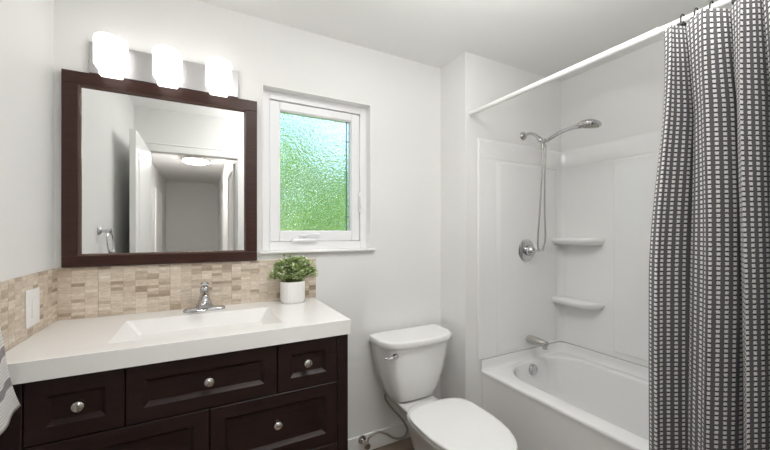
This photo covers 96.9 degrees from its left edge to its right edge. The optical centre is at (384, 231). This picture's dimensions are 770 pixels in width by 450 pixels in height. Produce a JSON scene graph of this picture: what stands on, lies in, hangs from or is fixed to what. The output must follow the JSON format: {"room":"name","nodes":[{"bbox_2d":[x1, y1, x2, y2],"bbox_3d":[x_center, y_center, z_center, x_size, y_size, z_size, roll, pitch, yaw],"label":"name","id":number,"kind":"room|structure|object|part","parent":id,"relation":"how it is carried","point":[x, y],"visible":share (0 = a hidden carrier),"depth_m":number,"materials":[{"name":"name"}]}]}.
{"room":"bathroom","nodes":[
{"label":"bathroom","id":0,"kind":"room"},
{"bbox_2d":[0,0,53,281],"bbox_3d":[-1.000,0.109,0.572,0.120,2.492,1.890,0,0,-28],"label":"wall","id":1,"kind":"structure","parent":0,"point":[26,26],"depth_m":1.21,"materials":[{"name":"white paint"}]},
{"bbox_2d":[0,269,55,351],"bbox_3d":[-1.240,0.268,1.159,0.009,0.224,0.610,0,0,-28],"label":"tile backsplash","id":2,"kind":"structure","parent":1,"relation":"attached to","point":[12,291],"depth_m":1.17,"materials":[{"name":"tile"}]},
{"bbox_2d":[25,287,39,328],"bbox_3d":[-1.267,0.273,1.229,0.009,0.132,0.105,0,0,-28],"label":"outlet cover","id":3,"kind":"object","parent":2,"relation":"attached to","point":[32,297],"visible":1,"depth_m":1.22,"materials":[{"name":"white plastic"}]},
{"bbox_3d":[-1.030,0.060,0.828,0.068,0.177,0.157,0,0,-28],"label":"towel ring","id":4,"kind":"object","parent":1,"relation":"attached to","visible":0},
{"bbox_2d":[0,326,20,434],"bbox_3d":[-0.996,0.332,0.843,0.066,0.420,0.245,0,0,-28],"label":"hand towel","id":5,"kind":"object","parent":4,"relation":"hanging from","point":[9,403],"visible":1,"depth_m":0.89,"materials":[{"name":"white fabric"}]},
{"bbox_2d":[54,0,440,438],"bbox_3d":[-0.592,0.109,1.950,2.136,2.492,0.160,0,0,-28],"label":"wall","id":6,"kind":"structure","parent":0,"point":[396,285],"depth_m":2.08,"materials":[{"name":"white paint"}]},
{"bbox_2d":[61,69,256,267],"bbox_3d":[-1.017,-0.265,1.617,0.773,0.832,0.025,0,0,-28],"label":"wall mirror","id":7,"kind":"object","parent":6,"relation":"attached to","point":[151,173],"visible":0.99,"depth_m":1.58,"materials":[{"name":"brown wood"}]},
{"bbox_3d":[-1.334,-0.261,1.448,0.054,0.732,0.025,0,0,-28],"label":"rail","id":8,"kind":"part","parent":7,"relation":"part of","materials":[{"name":"wood"}]},
{"bbox_3d":[-1.017,-0.654,1.617,0.773,0.054,0.025,0,0,-28],"label":"rail","id":9,"kind":"part","parent":7,"relation":"part of","materials":[{"name":"wood"}]},
{"bbox_3d":[-1.017,0.129,1.617,0.773,0.046,0.025,0,0,-28],"label":"rail","id":10,"kind":"part","parent":7,"relation":"part of","materials":[{"name":"wood"}]},
{"bbox_2d":[82,88,243,253],"bbox_3d":[-1.020,-0.261,1.622,0.657,0.724,0.004,0,0,-28],"label":"mirror glass","id":11,"kind":"object","parent":7,"relation":"on","point":[162,173],"depth_m":1.60,"materials":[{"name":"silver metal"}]},
{"bbox_3d":[-0.700,-0.261,1.786,0.054,0.732,0.025,0,0,-28],"label":"rail","id":12,"kind":"part","parent":7,"relation":"part of","materials":[{"name":"wood"}]},
{"bbox_2d":[89,32,238,97],"bbox_3d":[-0.990,-0.743,1.566,0.596,0.156,0.144,0,0,-28],"label":"vanity light","id":13,"kind":"object","parent":6,"relation":"attached to","point":[110,56],"visible":0.99,"depth_m":1.54,"materials":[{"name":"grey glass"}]},
{"bbox_3d":[-1.165,-0.743,1.443,0.114,0.155,0.092,0,0,-28],"label":"lamp shade","id":14,"kind":"part","parent":13,"relation":"part of","materials":[{"name":"white glass"}]},
{"bbox_3d":[-0.983,-0.743,1.540,0.114,0.155,0.092,0,0,-28],"label":"lamp shade","id":15,"kind":"part","parent":13,"relation":"part of","materials":[{"name":"white glass"}]},
{"bbox_3d":[-0.797,-0.743,1.639,0.114,0.155,0.092,0,0,-28],"label":"lamp shade","id":16,"kind":"part","parent":13,"relation":"part of","materials":[{"name":"white glass"}]},
{"bbox_2d":[54,259,315,320],"bbox_3d":[-0.894,0.268,1.694,1.123,0.224,0.009,0,0,-28],"label":"tile backsplash","id":17,"kind":"structure","parent":6,"relation":"attached to","point":[81,292],"depth_m":1.60,"materials":[{"name":"tile"}]},
{"bbox_2d":[262,84,370,250],"bbox_3d":[-0.385,-0.341,2.001,0.647,0.895,0.061,0,0,-28],"label":"trim","id":18,"kind":"structure","parent":6,"relation":"attached to","point":[367,107],"depth_m":2.12,"materials":[{"name":"white"}]},
{"bbox_2d":[259,90,375,253],"bbox_3d":[-0.398,-0.334,2.031,0.683,0.908,0.176,0,0,-28],"label":"window","id":19,"kind":"structure","parent":6,"relation":"in","point":[314,150],"depth_m":2.04,"materials":[{"name":"white plastic"}]},
{"bbox_3d":[-0.439,0.027,1.993,0.122,0.033,0.025,0,0,-28],"label":"crank handle","id":20,"kind":"part","parent":19,"relation":"part of","materials":[{"name":"white plastic"}]},
{"bbox_3d":[-0.420,-0.340,2.067,0.547,0.796,0.063,0,0,-28],"label":"sash","id":21,"kind":"part","parent":19,"relation":"part of","materials":[{"name":"white plastic"}]},
{"bbox_3d":[-0.417,-0.345,2.063,0.440,0.691,0.006,0,0,-28],"label":"pane","id":22,"kind":"part","parent":19,"relation":"part of","materials":[{"name":"green glass"}]},
{"bbox_3d":[-0.377,0.114,1.992,0.683,0.013,0.088,0,0,-28],"label":"sill","id":23,"kind":"part","parent":19,"relation":"part of","materials":[{"name":"white wood"}]},
{"bbox_3d":[-0.157,-0.182,2.153,0.022,0.125,0.008,0,0,-28],"label":"lock plate","id":24,"kind":"part","parent":19,"relation":"part of","materials":[{"name":"white plastic"}]},
{"bbox_3d":[-0.150,-0.183,2.139,0.019,0.078,0.030,0,0,-28],"label":"lock lever","id":25,"kind":"part","parent":19,"relation":"part of","materials":[{"name":"white plastic"}]},
{"bbox_2d":[358,435,369,449],"bbox_3d":[-0.121,1.270,2.046,0.052,0.051,0.084,0,0,-28],"label":"supply valve","id":26,"kind":"object","parent":6,"relation":"attached to","point":[362,439],"visible":1,"depth_m":2.05,"materials":[{"name":"silver metal"}]},
{"bbox_3d":[-0.105,1.270,2.015,0.040,0.039,0.014,0,0,-28],"label":"valve handle","id":27,"kind":"part","parent":26,"relation":"part of","materials":[{"name":"silver metal"}]},
{"bbox_2d":[348,421,409,449],"bbox_3d":[-0.007,1.302,2.163,0.902,0.105,0.015,0,0,-28],"label":"baseboard","id":28,"kind":"structure","parent":6,"relation":"attached to","point":[377,440],"depth_m":2.15,"materials":[{"name":"white"}]},
{"bbox_2d":[372,437,413,449],"bbox_3d":[1.195,1.405,-1.233,4.150,0.100,7.600,0,0,-28],"label":"floor","id":29,"kind":"structure","parent":0,"point":[404,444],"depth_m":2.15,"materials":[{"name":"brown wood"}]},
{"bbox_2d":[0,334,347,449],"bbox_3d":[-0.760,0.896,1.439,1.082,0.918,0.575,0,0,-28],"label":"vanity cabinet","id":30,"kind":"object","parent":29,"relation":"on","point":[294,395],"visible":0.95,"depth_m":1.20,"materials":[{"name":"brown wood"}]},
{"bbox_3d":[-1.093,0.896,0.991,0.072,0.918,0.050,0,0,-28],"label":"corner post","id":31,"kind":"part","parent":30,"relation":"part of","materials":[{"name":"brown wood"}]},
{"bbox_3d":[-0.948,0.534,1.052,0.236,0.187,0.020,0,0,-28],"label":"drawer","id":32,"kind":"part","parent":30,"relation":"part of","materials":[{"name":"brown wood"}]},
{"bbox_3d":[-0.934,0.530,1.042,0.033,0.033,0.037,0,0,-28],"label":"knob","id":33,"kind":"part","parent":30,"relation":"part of","materials":[{"name":"silver metal"}]},
{"bbox_3d":[-0.841,0.758,1.109,0.478,0.253,0.020,0,0,-28],"label":"drawer","id":34,"kind":"part","parent":30,"relation":"part of","materials":[{"name":"brown wood"}]},
{"bbox_2d":[5,297,350,384],"bbox_3d":[-0.762,0.424,1.442,1.100,0.099,0.558,0,0,-28],"label":"countertop","id":35,"kind":"structure","parent":30,"relation":"on","point":[64,348],"depth_m":1.28,"materials":[{"name":"white stone"}]},
{"bbox_2d":[183,282,224,312],"bbox_3d":[-0.833,0.305,1.577,0.178,0.141,0.164,0,0,-28],"label":"faucet","id":36,"kind":"object","parent":35,"relation":"on","point":[204,303],"visible":1,"depth_m":1.60,"materials":[{"name":"silver metal"}]},
{"bbox_3d":[-0.859,0.366,1.625,0.178,0.017,0.054,0,0,-28],"label":"plate","id":37,"kind":"part","parent":36,"relation":"part of","materials":[{"name":"silver metal"}]},
{"bbox_3d":[-0.827,0.303,1.565,0.042,0.051,0.139,0,0,-28],"label":"spout","id":38,"kind":"part","parent":36,"relation":"part of","materials":[{"name":"silver metal"}]},
{"bbox_3d":[-0.849,0.262,1.608,0.042,0.055,0.077,0,0,-28],"label":"lever","id":39,"kind":"part","parent":36,"relation":"part of","materials":[{"name":"silver metal"}]},
{"bbox_2d":[267,254,318,303],"bbox_3d":[-0.481,0.245,1.806,0.272,0.261,0.153,0,0,-28],"label":"potted plant","id":40,"kind":"object","parent":35,"relation":"on","point":[292,291],"visible":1,"depth_m":1.77,"materials":[{"name":"green plant"}]},
{"bbox_3d":[-0.489,0.319,1.808,0.124,0.112,0.105,0,0,-28],"label":"pot","id":41,"kind":"part","parent":40,"relation":"part of","materials":[{"name":"white ceramic"}]},
{"bbox_3d":[-0.632,0.534,1.220,0.472,0.187,0.020,0,0,-28],"label":"drawer","id":42,"kind":"part","parent":30,"relation":"part of","materials":[{"name":"brown wood"}]},
{"bbox_3d":[-0.622,0.530,1.208,0.033,0.033,0.037,0,0,-28],"label":"knob","id":43,"kind":"part","parent":30,"relation":"part of","materials":[{"name":"silver metal"}]},
{"bbox_3d":[-0.417,0.758,1.335,0.475,0.253,0.020,0,0,-28],"label":"drawer","id":44,"kind":"part","parent":30,"relation":"part of","materials":[{"name":"brown wood"}]},
{"bbox_3d":[-0.414,0.746,1.319,0.033,0.033,0.037,0,0,-28],"label":"knob","id":45,"kind":"part","parent":30,"relation":"part of","materials":[{"name":"silver metal"}]},
{"bbox_3d":[-0.314,0.534,1.390,0.241,0.187,0.020,0,0,-28],"label":"drawer","id":46,"kind":"part","parent":30,"relation":"part of","materials":[{"name":"brown wood"}]},
{"bbox_3d":[-0.312,0.528,1.373,0.033,0.033,0.037,0,0,-28],"label":"knob","id":47,"kind":"part","parent":30,"relation":"part of","materials":[{"name":"silver metal"}]},
{"bbox_3d":[-0.417,1.072,1.335,0.475,0.366,0.020,0,0,-28],"label":"drawer","id":48,"kind":"part","parent":30,"relation":"part of","materials":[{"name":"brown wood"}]},
{"bbox_3d":[-0.191,0.896,1.472,0.048,0.918,0.050,0,0,-28],"label":"corner post","id":49,"kind":"part","parent":30,"relation":"part of","materials":[{"name":"brown wood"}]},
{"bbox_2d":[369,324,516,449],"bbox_3d":[0.321,0.991,1.823,0.508,0.728,0.875,0,0,-28],"label":"toilet","id":50,"kind":"object","parent":29,"relation":"on","point":[409,362],"visible":1,"depth_m":1.93,"materials":[{"name":"white ceramic"}]},
{"bbox_2d":[367,393,407,441],"bbox_3d":[0.016,1.153,2.107,0.285,0.297,0.040,0,0,-26],"label":"supply hose","id":51,"kind":"object","parent":50,"relation":"attached to","point":[385,398],"visible":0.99,"depth_m":2.11,"materials":[{"name":"silver metal"}]},
{"bbox_3d":[0.044,0.703,1.914,0.104,0.043,0.036,0,0,-28],"label":"flush lever","id":52,"kind":"part","parent":50,"relation":"part of","materials":[{"name":"silver metal"}]},
{"bbox_3d":[0.172,0.837,2.096,0.475,0.343,0.239,0,0,-28],"label":"tank","id":53,"kind":"part","parent":50,"relation":"part of","materials":[{"name":"white ceramic"}]},
{"bbox_3d":[0.179,0.650,2.092,0.506,0.046,0.267,0,0,-28],"label":"tank lid","id":54,"kind":"part","parent":50,"relation":"part of","materials":[{"name":"white ceramic"}]},
{"bbox_3d":[0.348,1.171,1.740,0.370,0.368,0.655,0,0,-28],"label":"bowl","id":55,"kind":"part","parent":50,"relation":"part of","materials":[{"name":"white ceramic"}]},
{"bbox_3d":[0.381,0.952,1.661,0.402,0.022,0.532,0,0,-28],"label":"seat lid","id":56,"kind":"part","parent":50,"relation":"part of","materials":[{"name":"white plastic"}]},
{"bbox_2d":[481,342,648,449],"bbox_3d":[1.336,1.093,1.732,0.812,0.523,1.522,0,0,-28],"label":"bathtub","id":57,"kind":"object","parent":29,"relation":"on","point":[564,396],"visible":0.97,"depth_m":2.10,"materials":[{"name":"white plastic"}]},
{"bbox_3d":[1.024,0.956,2.357,0.076,0.077,0.028,0,0,-28],"label":"overflow plate","id":58,"kind":"part","parent":57,"relation":"part of","materials":[{"name":"silver metal"}]},
{"bbox_2d":[197,0,731,81],"bbox_3d":[1.195,-1.187,-1.233,4.150,0.100,7.600,0,0,-28],"label":"ceiling","id":59,"kind":"structure","parent":0,"point":[545,38],"depth_m":1.88,"materials":[{"name":"white paint"}]},
{"bbox_2d":[441,51,560,407],"bbox_3d":[0.878,0.109,2.588,1.059,2.492,0.416,0,0,-28],"label":"wall","id":60,"kind":"structure","parent":0,"point":[469,82],"depth_m":2.26,"materials":[{"name":"white paint"}]},
{"bbox_2d":[520,132,545,143],"bbox_3d":[1.012,-0.639,2.323,0.060,0.121,0.181,0,0,-28],"label":"pipe","id":61,"kind":"object","parent":60,"relation":"attached to","point":[523,135],"visible":0.99,"depth_m":2.32,"materials":[{"name":"silver metal"}]},
{"bbox_2d":[545,119,601,142],"bbox_3d":[1.149,-0.620,2.103,0.128,0.077,0.346,0,0,-28],"label":"shower","id":62,"kind":"object","parent":61,"relation":"attached to","point":[587,123],"visible":1,"depth_m":2.02,"materials":[{"name":"silver metal"}]},
{"bbox_2d":[537,143,546,250],"bbox_3d":[1.051,-0.227,2.287,0.059,0.726,0.055,0,0,18],"label":"shower hose","id":63,"kind":"object","parent":62,"relation":"attached to","point":[542,144],"visible":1,"depth_m":2.28,"materials":[{"name":"silver metal"}]},
{"bbox_3d":[1.117,-0.616,2.152,0.031,0.070,0.231,0,0,-31],"label":"handle","id":64,"kind":"part","parent":62,"relation":"part of","materials":[{"name":"silver metal"}]},
{"bbox_2d":[469,0,730,115],"bbox_3d":[0.928,-0.749,1.454,0.033,0.032,1.633,0,0,-28],"label":"shower rod","id":65,"kind":"object","parent":60,"relation":"attached to","point":[657,31],"visible":1,"depth_m":1.46,"materials":[{"name":"white plastic"}]},
{"bbox_2d":[677,14,685,26],"bbox_3d":[1.056,-0.743,1.210,0.045,0.058,0.018,0,0,-28],"label":"curtain ring","id":66,"kind":"object","parent":65,"relation":"hanging from","point":[682,23],"visible":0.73,"depth_m":1.20,"materials":[{"name":"black plastic"}]},
{"bbox_2d":[649,0,769,449],"bbox_3d":[1.146,0.161,1.035,0.141,1.788,0.591,0,0,-28],"label":"shower curtain","id":67,"kind":"object","parent":65,"relation":"hanging from","point":[709,254],"visible":1,"depth_m":1.11,"materials":[{"name":"grey fabric"}]},
{"bbox_2d":[561,39,663,150],"bbox_3d":[1.774,0.109,1.904,0.120,2.492,1.634,0,0,-28],"label":"wall","id":68,"kind":"structure","parent":0,"point":[625,93],"depth_m":2.24,"materials":[{"name":"white paint"}]},
{"bbox_2d":[477,130,661,367],"bbox_3d":[1.345,0.113,1.687,0.840,1.430,1.614,0,0,-28],"label":"shower surround","id":69,"kind":"object","parent":68,"relation":"attached to","point":[588,287],"visible":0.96,"depth_m":2.31,"materials":[{"name":"white plastic"}]},
{"bbox_2d":[518,239,543,261],"bbox_3d":[1.011,0.133,2.354,0.175,0.158,0.075,0,0,-28],"label":"shower valve","id":70,"kind":"object","parent":69,"relation":"attached to","point":[526,250],"visible":0.98,"depth_m":2.35,"materials":[{"name":"silver metal"}]},
{"bbox_2d":[526,335,548,349],"bbox_3d":[1.041,0.755,2.326,0.060,0.064,0.152,0,0,-28],"label":"tub spout","id":71,"kind":"object","parent":69,"relation":"attached to","point":[530,339],"visible":1,"depth_m":2.31,"materials":[{"name":"silver metal"}]},
{"bbox_2d":[552,296,604,309],"bbox_3d":[1.354,0.509,2.408,0.120,0.052,0.321,0,0,-28],"label":"corner shelf","id":72,"kind":"object","parent":69,"relation":"attached to","point":[580,302],"depth_m":2.38,"materials":[{"name":"white plastic"}]},
{"bbox_2d":[552,238,604,245],"bbox_3d":[1.354,0.073,2.408,0.120,0.052,0.321,0,0,-28],"label":"corner shelf","id":73,"kind":"object","parent":69,"relation":"attached to","point":[555,241],"depth_m":2.35,"materials":[{"name":"white plastic"}]}
]}

